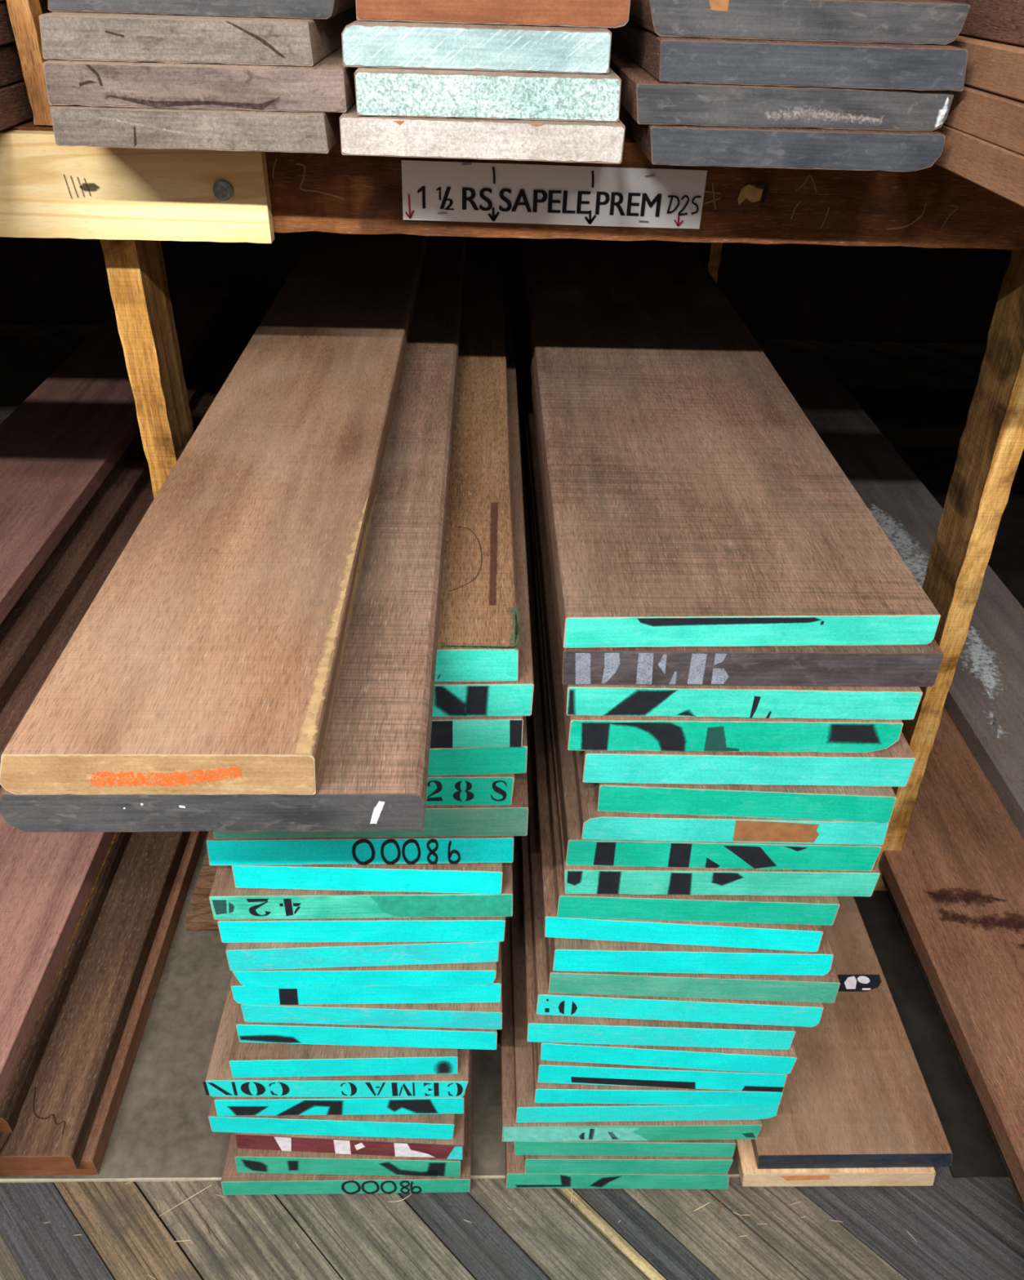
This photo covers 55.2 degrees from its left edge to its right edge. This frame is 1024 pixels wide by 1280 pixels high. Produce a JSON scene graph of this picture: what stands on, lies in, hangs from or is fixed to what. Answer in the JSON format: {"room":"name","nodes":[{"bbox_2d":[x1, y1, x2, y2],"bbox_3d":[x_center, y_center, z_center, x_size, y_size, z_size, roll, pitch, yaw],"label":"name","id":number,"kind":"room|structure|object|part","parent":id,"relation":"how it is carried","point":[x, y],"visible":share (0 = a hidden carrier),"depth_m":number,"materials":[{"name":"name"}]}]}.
{"room":"lumber yard storage","nodes":[
{"label":"lumber yard storage","id":0,"kind":"room"},
{"bbox_2d":[0,231,1011,343],"bbox_3d":[-0.101,-2.324,3.898,5.400,2.200,0.050,1,35,-2],"label":"wall","id":1,"kind":"structure","parent":0,"point":[797,291],"depth_m":4.39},
{"bbox_2d":[0,324,1023,1279],"bbox_3d":[1.205,0.481,1.930,14.000,0.030,11.423,30,44,34],"label":"floor","id":2,"kind":"structure","parent":0,"point":[965,1228],"depth_m":1.37,"materials":[{"name":"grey wood"}]},
{"bbox_2d":[159,1184,212,1216],"bbox_3d":[-0.461,0.792,1.385,0.076,0.001,0.001,-21,41,-29],"label":"wood splinter","id":3,"kind":"object","parent":2,"relation":"on","point":[211,1184],"visible":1,"depth_m":1.38,"materials":[{"name":"beige wood"}]},
{"bbox_2d":[0,370,739,1182],"bbox_3d":[-0.955,-0.153,2.692,2.860,0.005,3.193,1,35,-2],"label":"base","id":4,"kind":"object","parent":2,"relation":"on","point":[162,1130],"visible":0.1,"depth_m":1.52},
{"bbox_2d":[0,831,206,1175],"bbox_3d":[-0.790,-0.089,2.571,0.336,0.041,2.900,1,35,-2],"label":"board","id":5,"kind":"object","parent":4,"relation":"on","point":[104,1122],"visible":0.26,"depth_m":1.56,"materials":[{"name":"brown wood"}]},
{"bbox_2d":[0,831,190,1171],"bbox_3d":[-0.816,-0.115,2.534,0.362,0.041,2.900,1,35,-2],"label":"board","id":6,"kind":"object","parent":5,"relation":"on","point":[51,1130],"visible":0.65,"depth_m":1.52,"materials":[{"name":"brown wood"}]},
{"bbox_2d":[0,831,131,1132],"bbox_3d":[-0.897,-0.169,2.535,0.340,0.041,2.900,1,35,-2],"label":"board","id":7,"kind":"object","parent":6,"relation":"on","point":[16,1093],"visible":0.14,"depth_m":1.53,"materials":[{"name":"brown wood"}]},
{"bbox_2d":[0,786,115,1106],"bbox_3d":[-0.901,-0.149,2.435,0.335,0.040,2.900,1,35,-2],"label":"board","id":8,"kind":"object","parent":7,"relation":"on","point":[47,879],"visible":0.09,"depth_m":1.58,"materials":[{"name":"brown wood"}]},
{"bbox_2d":[0,320,261,786],"bbox_3d":[-1.143,-0.422,2.738,0.363,0.041,2.900,1,35,-2],"label":"board","id":9,"kind":"object","parent":8,"relation":"on","point":[13,712],"visible":0.1,"depth_m":2.27,"materials":[{"name":"brown wood"}]},
{"bbox_2d":[0,309,249,711],"bbox_3d":[-1.192,-0.456,2.712,0.351,0.041,2.900,1,35,-2],"label":"board","id":10,"kind":"object","parent":9,"relation":"on","point":[28,633],"visible":0.26,"depth_m":2.36,"materials":[{"name":"brown wood"}]},
{"bbox_2d":[0,301,233,643],"bbox_3d":[-1.254,-0.491,2.687,0.361,0.041,2.900,1,35,-2],"label":"board","id":11,"kind":"object","parent":10,"relation":"on","point":[6,625],"visible":0.1,"depth_m":2.43,"materials":[{"name":"brown wood"}]},
{"bbox_2d":[0,287,234,624],"bbox_3d":[-1.245,-0.525,2.663,0.362,0.041,2.900,1,35,-2],"label":"board","id":12,"kind":"object","parent":11,"relation":"on","point":[60,444],"visible":0.77,"depth_m":2.67,"materials":[{"name":"brown wood"}]},
{"bbox_2d":[184,848,219,931],"bbox_3d":[-0.511,0.453,1.832,0.150,0.024,0.205,1,35,-2],"label":"block","id":13,"kind":"object","parent":4,"relation":"on","point":[199,917],"visible":0.18,"depth_m":1.77,"materials":[{"name":"brown wood"}]},
{"bbox_2d":[221,1048,471,1195],"bbox_3d":[-0.264,-0.095,2.605,0.352,0.040,3.000,1,35,-2],"label":"board","id":14,"kind":"object","parent":4,"relation":"on","point":[233,1182],"visible":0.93,"depth_m":1.38,"materials":[{"name":"teal paint"}]},
{"bbox_2d":[234,1147,460,1177],"bbox_3d":[-0.260,-0.134,2.587,0.314,0.045,3.009,1,35,-2],"label":"board","id":15,"kind":"object","parent":14,"relation":"on","point":[246,1160],"visible":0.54,"depth_m":1.36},
{"bbox_2d":[235,1092,465,1159],"bbox_3d":[-0.249,-0.172,2.567,0.316,0.038,3.018,1,35,-2],"label":"board","id":16,"kind":"object","parent":15,"relation":"on","point":[453,1148],"visible":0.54,"depth_m":1.34,"materials":[{"name":"red paint"}]},
{"bbox_2d":[208,1097,454,1139],"bbox_3d":[-0.275,-0.207,2.548,0.333,0.040,3.014,1,35,-2],"label":"board","id":17,"kind":"object","parent":16,"relation":"on","point":[391,1126],"visible":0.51,"depth_m":1.32,"materials":[{"name":"teal paint"}]},
{"bbox_2d":[213,1095,464,1115],"bbox_3d":[-0.258,-0.244,2.529,0.331,0.041,3.001,1,35,-2],"label":"board","id":18,"kind":"object","parent":17,"relation":"on","point":[228,1105],"visible":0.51,"depth_m":1.30,"materials":[{"name":"teal paint"}]},
{"bbox_2d":[202,973,469,1097],"bbox_3d":[-0.253,-0.279,2.508,0.346,0.040,3.002,1,35,-2],"label":"board","id":19,"kind":"object","parent":18,"relation":"on","point":[220,1082],"visible":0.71,"depth_m":1.28,"materials":[{"name":"teal paint"}]},
{"bbox_2d":[228,1028,458,1078],"bbox_3d":[-0.244,-0.314,2.487,0.294,0.041,3.000,1,35,-2],"label":"board","id":20,"kind":"object","parent":19,"relation":"on","point":[246,1060],"visible":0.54,"depth_m":1.26,"materials":[{"name":"teal wood"}]},
{"bbox_2d":[235,1004,497,1049],"bbox_3d":[-0.218,-0.358,2.480,0.335,0.041,3.013,1,35,-2],"label":"board","id":21,"kind":"object","parent":20,"relation":"on","point":[247,1032],"visible":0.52,"depth_m":1.25,"materials":[{"name":"teal wood"}]},
{"bbox_2d":[240,975,502,1029],"bbox_3d":[-0.208,-0.392,2.459,0.330,0.038,3.012,1,35,-2],"label":"board","id":22,"kind":"object","parent":21,"relation":"on","point":[483,1015],"visible":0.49,"depth_m":1.23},
{"bbox_2d":[231,941,501,1004],"bbox_3d":[-0.205,-0.426,2.439,0.333,0.041,3.000,1,35,-2],"label":"board","id":23,"kind":"object","parent":22,"relation":"on","point":[242,994],"visible":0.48,"depth_m":1.22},
{"bbox_2d":[231,961,496,986],"bbox_3d":[-0.210,-0.455,2.417,0.321,0.031,3.000,1,35,-2],"label":"board","id":24,"kind":"object","parent":23,"relation":"on","point":[472,973],"visible":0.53,"depth_m":1.19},
{"bbox_2d":[225,941,498,970],"bbox_3d":[-0.206,-0.484,2.396,0.326,0.040,3.000,1,35,-2],"label":"board","id":25,"kind":"object","parent":24,"relation":"on","point":[297,955],"visible":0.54,"depth_m":1.18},
{"bbox_2d":[217,916,505,942],"bbox_3d":[-0.208,-0.523,2.380,0.336,0.040,3.000,1,35,-2],"label":"board","id":26,"kind":"object","parent":25,"relation":"on","point":[428,929],"visible":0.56,"depth_m":1.16,"materials":[{"name":"teal wood"}]},
{"bbox_2d":[208,862,512,919],"bbox_3d":[-0.203,-0.557,2.357,0.350,0.042,3.001,1,35,-2],"label":"board","id":27,"kind":"object","parent":26,"relation":"on","point":[227,901],"visible":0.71,"depth_m":1.13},
{"bbox_2d":[231,862,502,894],"bbox_3d":[-0.190,-0.594,2.339,0.309,0.039,3.008,1,35,-2],"label":"board","id":28,"kind":"object","parent":27,"relation":"on","point":[462,877],"visible":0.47,"depth_m":1.11,"materials":[{"name":"teal wood"}]},
{"bbox_2d":[205,831,513,865],"bbox_3d":[-0.200,-0.629,2.318,0.344,0.044,3.000,1,35,-2],"label":"board","id":29,"kind":"object","parent":28,"relation":"on","point":[468,849],"visible":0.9,"depth_m":1.09,"materials":[{"name":"teal wood"}]},
{"bbox_2d":[213,772,528,839],"bbox_3d":[-0.183,-0.665,2.293,0.347,0.045,3.000,1,35,-2],"label":"board","id":30,"kind":"object","parent":29,"relation":"on","point":[512,820],"visible":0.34,"depth_m":1.08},
{"bbox_2d":[425,773,514,805],"bbox_3d":[-0.210,-0.704,2.272,0.353,0.043,3.000,0,35,-2],"label":"board","id":31,"kind":"object","parent":30,"relation":"on","point":[495,789],"visible":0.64,"depth_m":1.05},
{"bbox_2d":[427,715,527,775],"bbox_3d":[-0.187,-0.733,2.241,0.342,0.039,3.000,1,35,-2],"label":"board","id":32,"kind":"object","parent":31,"relation":"on","point":[495,760],"visible":0.16,"depth_m":1.03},
{"bbox_2d":[429,715,523,747],"bbox_3d":[-0.196,-0.767,2.222,0.356,0.038,3.000,1,35,-2],"label":"board","id":33,"kind":"object","parent":32,"relation":"on","point":[484,731],"visible":0.15,"depth_m":1.01,"materials":[{"name":"teal wood"}]},
{"bbox_2d":[431,237,533,716],"bbox_3d":[-0.174,-0.802,2.201,0.340,0.042,3.000,1,35,-2],"label":"board","id":34,"kind":"object","parent":33,"relation":"on","point":[451,699],"visible":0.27,"depth_m":1.05,"materials":[{"name":"wood"}]},
{"bbox_2d":[434,236,519,681],"bbox_3d":[-0.192,-0.839,2.179,0.344,0.041,3.000,1,35,-2],"label":"board","id":35,"kind":"object","parent":34,"relation":"on","point":[477,640],"visible":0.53,"depth_m":1.20,"materials":[{"name":"brown wood"}]},
{"bbox_2d":[0,235,466,832],"bbox_3d":[-0.254,-0.706,1.920,0.319,0.042,2.900,1,35,-2],"label":"board","id":36,"kind":"object","parent":35,"relation":"on","point":[373,776],"visible":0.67,"depth_m":0.86,"materials":[{"name":"wood"}]},
{"bbox_2d":[0,231,428,795],"bbox_3d":[-0.286,-0.711,1.853,0.232,0.041,2.802,1,35,-2],"label":"board","id":37,"kind":"object","parent":36,"relation":"on","point":[207,659],"visible":0.85,"depth_m":0.90,"materials":[{"name":"brown wood"}]},
{"bbox_2d":[436,1062,450,1073],"bbox_3d":[-0.088,0.555,1.272,0.030,0.035,0.001,1,35,-2],"label":"paint spot","id":38,"kind":"object","parent":20,"relation":"attached to","point":[443,1067],"depth_m":1.27,"materials":[{"name":"black paint"}]},
{"bbox_2d":[504,1141,728,1189],"bbox_3d":[0.121,-0.096,2.620,0.324,0.042,3.005,1,35,-2],"label":"board","id":39,"kind":"object","parent":4,"relation":"on","point":[515,1176],"visible":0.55,"depth_m":1.40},
{"bbox_2d":[524,1155,733,1173],"bbox_3d":[0.138,-0.129,2.596,0.292,0.040,3.002,1,35,-2],"label":"board","id":40,"kind":"object","parent":39,"relation":"on","point":[532,1163],"visible":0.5,"depth_m":1.37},
{"bbox_2d":[513,1139,735,1156],"bbox_3d":[0.117,-0.164,2.576,0.308,0.038,3.007,0,35,-2],"label":"board","id":41,"kind":"object","parent":40,"relation":"on","point":[681,1148],"visible":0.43,"depth_m":1.35,"materials":[{"name":"teal paint"}]},
{"bbox_2d":[500,916,762,1141],"bbox_3d":[0.131,-0.196,2.555,0.354,0.039,3.001,1,35,-2],"label":"board","id":42,"kind":"object","parent":41,"relation":"on","point":[511,1131],"visible":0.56,"depth_m":1.33,"materials":[{"name":"teal wood"}]},
{"bbox_2d":[509,835,778,1122],"bbox_3d":[0.146,-0.232,2.538,0.354,0.039,3.000,0,35,-2],"label":"board","id":43,"kind":"object","parent":42,"relation":"on","point":[526,1110],"visible":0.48,"depth_m":1.32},
{"bbox_2d":[532,1041,782,1106],"bbox_3d":[0.168,-0.263,2.518,0.328,0.035,3.005,1,35,-2],"label":"board","id":44,"kind":"object","parent":43,"relation":"on","point":[556,1093],"visible":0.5,"depth_m":1.29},
{"bbox_2d":[535,1042,786,1092],"bbox_3d":[0.159,-0.297,2.498,0.324,0.042,3.017,0,35,-2],"label":"board","id":45,"kind":"object","parent":44,"relation":"on","point":[548,1071],"visible":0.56,"depth_m":1.27,"materials":[{"name":"teal paint"}]},
{"bbox_2d":[538,1041,797,1074],"bbox_3d":[0.173,-0.332,2.477,0.327,0.039,3.020,1,35,-2],"label":"board","id":46,"kind":"object","parent":45,"relation":"on","point":[754,1060],"visible":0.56,"depth_m":1.25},
{"bbox_2d":[520,835,795,1049],"bbox_3d":[0.160,-0.368,2.457,0.337,0.041,3.012,1,35,-2],"label":"board","id":47,"kind":"object","parent":46,"relation":"on","point":[540,1028],"visible":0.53,"depth_m":1.23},
{"bbox_2d":[525,714,823,1026],"bbox_3d":[0.174,-0.407,2.439,0.355,0.043,3.020,1,35,-2],"label":"board","id":48,"kind":"object","parent":47,"relation":"on","point":[802,1014],"visible":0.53,"depth_m":1.22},
{"bbox_2d":[531,710,839,1003],"bbox_3d":[0.191,-0.443,2.418,0.354,0.042,3.015,1,35,-2],"label":"board","id":49,"kind":"object","parent":48,"relation":"on","point":[780,988],"visible":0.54,"depth_m":1.19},
{"bbox_2d":[551,924,833,975],"bbox_3d":[0.196,-0.480,2.398,0.336,0.042,3.006,1,35,-2],"label":"board","id":50,"kind":"object","parent":49,"relation":"on","point":[567,954],"visible":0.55,"depth_m":1.17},
{"bbox_2d":[513,336,822,951],"bbox_3d":[0.175,-0.519,2.381,0.328,0.039,3.021,1,35,-2],"label":"board","id":51,"kind":"object","parent":50,"relation":"on","point":[790,937],"visible":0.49,"depth_m":1.16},
{"bbox_2d":[509,267,839,925],"bbox_3d":[0.182,-0.553,2.361,0.326,0.039,3.012,1,35,-2],"label":"board","id":52,"kind":"object","parent":51,"relation":"on","point":[776,909],"visible":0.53,"depth_m":1.14,"materials":[{"name":"wood"}]},
{"bbox_2d":[507,237,879,896],"bbox_3d":[0.201,-0.589,2.343,0.362,0.041,3.006,0,35,-2],"label":"board","id":53,"kind":"object","parent":52,"relation":"on","point":[577,879],"visible":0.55,"depth_m":1.12,"materials":[{"name":"wood"}]},
{"bbox_2d":[510,237,881,871],"bbox_3d":[0.202,-0.625,2.321,0.351,0.042,3.009,1,35,-2],"label":"board","id":54,"kind":"object","parent":53,"relation":"on","point":[577,851],"visible":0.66,"depth_m":1.11,"materials":[{"name":"teal wood"}]},
{"bbox_2d":[572,750,888,845],"bbox_3d":[0.215,-0.658,2.299,0.337,0.037,3.007,1,35,-2],"label":"board","id":55,"kind":"object","parent":54,"relation":"on","point":[594,824],"visible":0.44,"depth_m":1.07,"materials":[{"name":"teal wood"}]},
{"bbox_2d":[593,782,896,822],"bbox_3d":[0.219,-0.691,2.278,0.319,0.040,3.017,1,35,-2],"label":"board","id":56,"kind":"object","parent":55,"relation":"on","point":[815,802],"visible":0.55,"depth_m":1.05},
{"bbox_2d":[578,731,915,786],"bbox_3d":[0.224,-0.729,2.261,0.351,0.042,3.003,1,35,-2],"label":"board","id":57,"kind":"object","parent":56,"relation":"on","point":[891,766],"visible":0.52,"depth_m":1.04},
{"bbox_2d":[515,237,902,752],"bbox_3d":[0.200,-0.767,2.240,0.348,0.042,3.002,1,35,-2],"label":"board","id":58,"kind":"object","parent":57,"relation":"on","point":[583,733],"visible":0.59,"depth_m":1.01,"materials":[{"name":"teal wood"}]},
{"bbox_2d":[562,684,922,719],"bbox_3d":[0.209,-0.803,2.220,0.363,0.038,3.002,1,35,-2],"label":"board","id":59,"kind":"object","parent":58,"relation":"on","point":[817,702],"visible":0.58,"depth_m":0.99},
{"bbox_2d":[517,237,943,686],"bbox_3d":[0.209,-0.838,2.200,0.381,0.043,3.001,1,35,-2],"label":"board","id":60,"kind":"object","parent":59,"relation":"on","point":[880,665],"visible":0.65,"depth_m":0.98,"materials":[{"name":"wood"}]},
{"bbox_2d":[519,237,940,648],"bbox_3d":[0.207,-0.873,2.179,0.374,0.037,3.000,1,35,-2],"label":"board","id":61,"kind":"object","parent":60,"relation":"on","point":[692,500],"visible":0.83,"depth_m":1.19,"materials":[{"name":"brown wood"}]},
{"bbox_2d":[733,1139,935,1186],"bbox_3d":[0.440,-0.091,2.632,0.285,0.039,3.002,1,35,-2],"label":"board","id":62,"kind":"object","parent":4,"relation":"on","point":[749,1175],"visible":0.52,"depth_m":1.41,"materials":[{"name":"beige wood"}]},
{"bbox_2d":[751,896,952,1168],"bbox_3d":[0.457,-0.127,2.614,0.286,0.040,3.000,1,35,-2],"label":"board","id":63,"kind":"object","parent":62,"relation":"on","point":[855,1094],"visible":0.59,"depth_m":1.46,"materials":[{"name":"brown wood"}]},
{"bbox_2d":[0,11,1023,891],"bbox_3d":[-0.073,-1.086,2.636,5.200,1.639,3.242,1,35,-2],"label":"rack","id":64,"kind":"object","parent":2,"relation":"on","point":[131,200],"visible":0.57,"depth_m":1.12,"materials":[{"name":"brown wood"}]},
{"bbox_2d":[0,80,33,130],"bbox_3d":[-0.715,-1.213,1.942,0.331,0.035,2.700,1,35,-2],"label":"board","id":65,"kind":"object","parent":64,"relation":"on","point":[15,108],"visible":0.02,"depth_m":1.04,"materials":[{"name":"brown wood"}]},
{"bbox_2d":[0,42,24,87],"bbox_3d":[-0.717,-1.254,1.938,0.330,0.035,2.700,1,35,-2],"label":"board","id":66,"kind":"object","parent":65,"relation":"on","point":[11,69],"visible":0.02,"depth_m":1.03,"materials":[{"name":"brown wood"}]},
{"bbox_2d":[0,0,52,45],"bbox_3d":[-0.710,-1.290,1.925,0.331,0.035,2.700,1,35,-2],"label":"board","id":67,"kind":"object","parent":66,"relation":"on","point":[6,34],"visible":0.05,"depth_m":1.01,"materials":[{"name":"brown wood"}]},
{"bbox_2d":[5,0,53,125],"bbox_3d":[-0.499,-0.660,0.997,0.024,0.240,0.030,1,35,-2],"label":"wooden post","id":68,"kind":"object","parent":64,"relation":"on","point":[24,15],"visible":0.66,"depth_m":1.02,"materials":[{"name":"brown wood"}]},
{"bbox_3d":[-0.478,-0.231,1.401,0.051,1.589,0.100,1,35,-2],"label":"post","id":69,"kind":"part","parent":64,"relation":"part of","materials":[{"name":"brown wood"}]},
{"bbox_2d":[49,105,342,153],"bbox_3d":[-0.339,-1.329,2.124,0.266,0.034,2.904,1,35,-2],"label":"board","id":70,"kind":"object","parent":64,"relation":"on","point":[225,130],"visible":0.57,"depth_m":0.94,"materials":[{"name":"grey wood"}]},
{"bbox_2d":[43,46,359,112],"bbox_3d":[-0.328,-1.361,2.109,0.282,0.036,2.900,1,35,-2],"label":"board","id":71,"kind":"object","parent":70,"relation":"on","point":[327,85],"visible":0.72,"depth_m":0.93,"materials":[{"name":"grey wood"}]},
{"bbox_2d":[39,6,356,66],"bbox_3d":[-0.342,-1.398,2.098,0.253,0.036,2.900,1,35,-2],"label":"board","id":72,"kind":"object","parent":71,"relation":"on","point":[64,35],"visible":0.86,"depth_m":0.92,"materials":[{"name":"grey wood"}]},
{"bbox_2d":[48,0,355,18],"bbox_3d":[-0.331,-1.450,2.108,0.278,0.036,2.900,1,35,-2],"label":"board","id":73,"kind":"object","parent":72,"relation":"on","point":[297,9],"visible":1,"depth_m":0.93,"materials":[{"name":"wood"}]},
{"bbox_2d":[339,101,625,164],"bbox_3d":[-0.060,-1.319,2.124,0.274,0.034,2.910,1,35,-2],"label":"board","id":74,"kind":"object","parent":64,"relation":"on","point":[482,139],"visible":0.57,"depth_m":0.94,"materials":[{"name":"white wood"}]},
{"bbox_2d":[354,66,621,121],"bbox_3d":[-0.053,-1.351,2.107,0.253,0.037,2.900,1,35,-2],"label":"board","id":75,"kind":"object","parent":74,"relation":"on","point":[379,91],"visible":0.62,"depth_m":0.93,"materials":[{"name":"teal wood"}]},
{"bbox_2d":[341,19,611,74],"bbox_3d":[-0.055,-1.396,2.108,0.256,0.035,2.900,1,35,-2],"label":"board","id":76,"kind":"object","parent":75,"relation":"on","point":[365,43],"visible":0.84,"depth_m":0.93,"materials":[{"name":"teal wood"}]},
{"bbox_2d":[355,0,630,27],"bbox_3d":[-0.048,-1.448,2.117,0.265,0.039,2.900,1,35,-2],"label":"board","id":77,"kind":"object","parent":76,"relation":"on","point":[571,13],"visible":1,"depth_m":0.94,"materials":[{"name":"brown wood"}]},
{"bbox_2d":[401,160,706,229],"bbox_3d":[0.047,-0.498,1.098,0.338,0.062,0.003,1,35,-2],"label":"paper sign","id":78,"kind":"object","parent":64,"relation":"attached to","point":[435,191],"visible":1,"depth_m":1.10,"materials":[{"name":"white paper"}]},
{"bbox_3d":[0.471,-0.710,2.512,0.028,1.199,0.100,1,35,-2],"label":"post","id":79,"kind":"part","parent":64,"relation":"part of","materials":[{"name":"brown wood"}]},
{"bbox_2d":[618,102,945,171],"bbox_3d":[0.246,-1.312,2.129,0.288,0.034,2.902,1,35,-2],"label":"board","id":80,"kind":"object","parent":64,"relation":"on","point":[791,148],"visible":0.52,"depth_m":0.95,"materials":[{"name":"grey wood"}]},
{"bbox_2d":[608,43,954,131],"bbox_3d":[0.236,-1.345,2.115,0.306,0.035,2.901,1,35,-2],"label":"board","id":81,"kind":"object","parent":80,"relation":"on","point":[647,100],"visible":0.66,"depth_m":0.94,"materials":[{"name":"wood"}]},
{"bbox_2d":[606,21,967,91],"bbox_3d":[0.252,-1.375,2.098,0.292,0.035,2.910,1,35,-2],"label":"board","id":82,"kind":"object","parent":81,"relation":"on","point":[784,63],"visible":0.7,"depth_m":0.92,"materials":[{"name":"grey wood"}]},
{"bbox_2d":[628,0,970,44],"bbox_3d":[0.243,-1.419,2.100,0.305,0.034,2.901,0,35,-2],"label":"board","id":83,"kind":"object","parent":82,"relation":"on","point":[940,22],"visible":0.97,"depth_m":0.92,"materials":[{"name":"wood"}]},
{"bbox_3d":[0.684,-0.207,1.449,0.112,1.619,0.104,1,35,-2],"label":"post","id":84,"kind":"part","parent":64,"relation":"part of","materials":[{"name":"brown wood"}]},
{"bbox_2d":[933,124,1023,207],"bbox_3d":[0.579,-1.113,1.861,0.343,0.035,2.700,1,35,-2],"label":"board","id":85,"kind":"object","parent":64,"relation":"on","point":[998,170],"visible":0.05,"depth_m":0.90,"materials":[{"name":"brown wood"}]},
{"bbox_2d":[942,84,1023,155],"bbox_3d":[0.581,-1.153,1.857,0.342,0.035,2.700,1,35,-2],"label":"board","id":86,"kind":"object","parent":85,"relation":"on","point":[997,119],"visible":0.06,"depth_m":0.89,"materials":[{"name":"brown wood"}]},
{"bbox_2d":[946,34,1023,102],"bbox_3d":[0.588,-1.200,1.861,0.342,0.035,2.700,1,35,-2],"label":"board","id":87,"kind":"object","parent":86,"relation":"on","point":[996,67],"visible":0.1,"depth_m":0.90,"materials":[{"name":"brown wood"}]},
{"bbox_2d":[942,0,1023,45],"bbox_3d":[0.608,-1.288,1.922,0.341,0.035,2.700,1,35,-2],"label":"board","id":88,"kind":"object","parent":87,"relation":"on","point":[999,20],"visible":0.35,"depth_m":0.94,"materials":[{"name":"brown wood"}]},
{"bbox_2d":[693,1201,710,1211],"bbox_3d":[0.270,0.808,1.396,0.029,0.001,0.001,-14,38,-22],"label":"wood splinter","id":89,"kind":"object","parent":2,"relation":"on","point":[709,1202],"visible":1,"depth_m":1.40,"materials":[{"name":"beige wood"}]},
{"bbox_2d":[844,386,1023,1177],"bbox_3d":[1.464,-0.126,2.769,1.698,0.005,3.197,1,35,-2],"label":"sheet","id":90,"kind":"object","parent":2,"relation":"on","point":[925,427],"visible":0.23,"depth_m":1.83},
{"bbox_3d":[0.933,0.100,2.387,0.422,0.037,2.900,1,35,-2],"label":"board","id":91,"kind":"object","parent":90,"relation":"on","visible":0},
{"bbox_2d":[881,874,1023,1212],"bbox_3d":[0.896,0.081,2.348,0.421,0.036,2.900,1,35,-2],"label":"board","id":92,"kind":"object","parent":91,"relation":"on","point":[948,1030],"visible":0.02,"depth_m":1.55,"materials":[{"name":"brown wood"}]},
{"bbox_2d":[878,706,1023,1202],"bbox_3d":[0.904,0.074,2.294,0.461,0.038,2.900,1,35,-2],"label":"board","id":93,"kind":"object","parent":92,"relation":"on","point":[955,881],"visible":0.34,"depth_m":1.69,"materials":[{"name":"brown wood"}]},
{"bbox_2d":[763,351,1023,837],"bbox_3d":[1.097,-0.298,2.759,0.318,0.042,2.900,1,35,-2],"label":"board","id":94,"kind":"object","parent":93,"relation":"on","point":[984,698],"visible":0.59,"depth_m":2.57,"materials":[{"name":"wood"}]}
]}

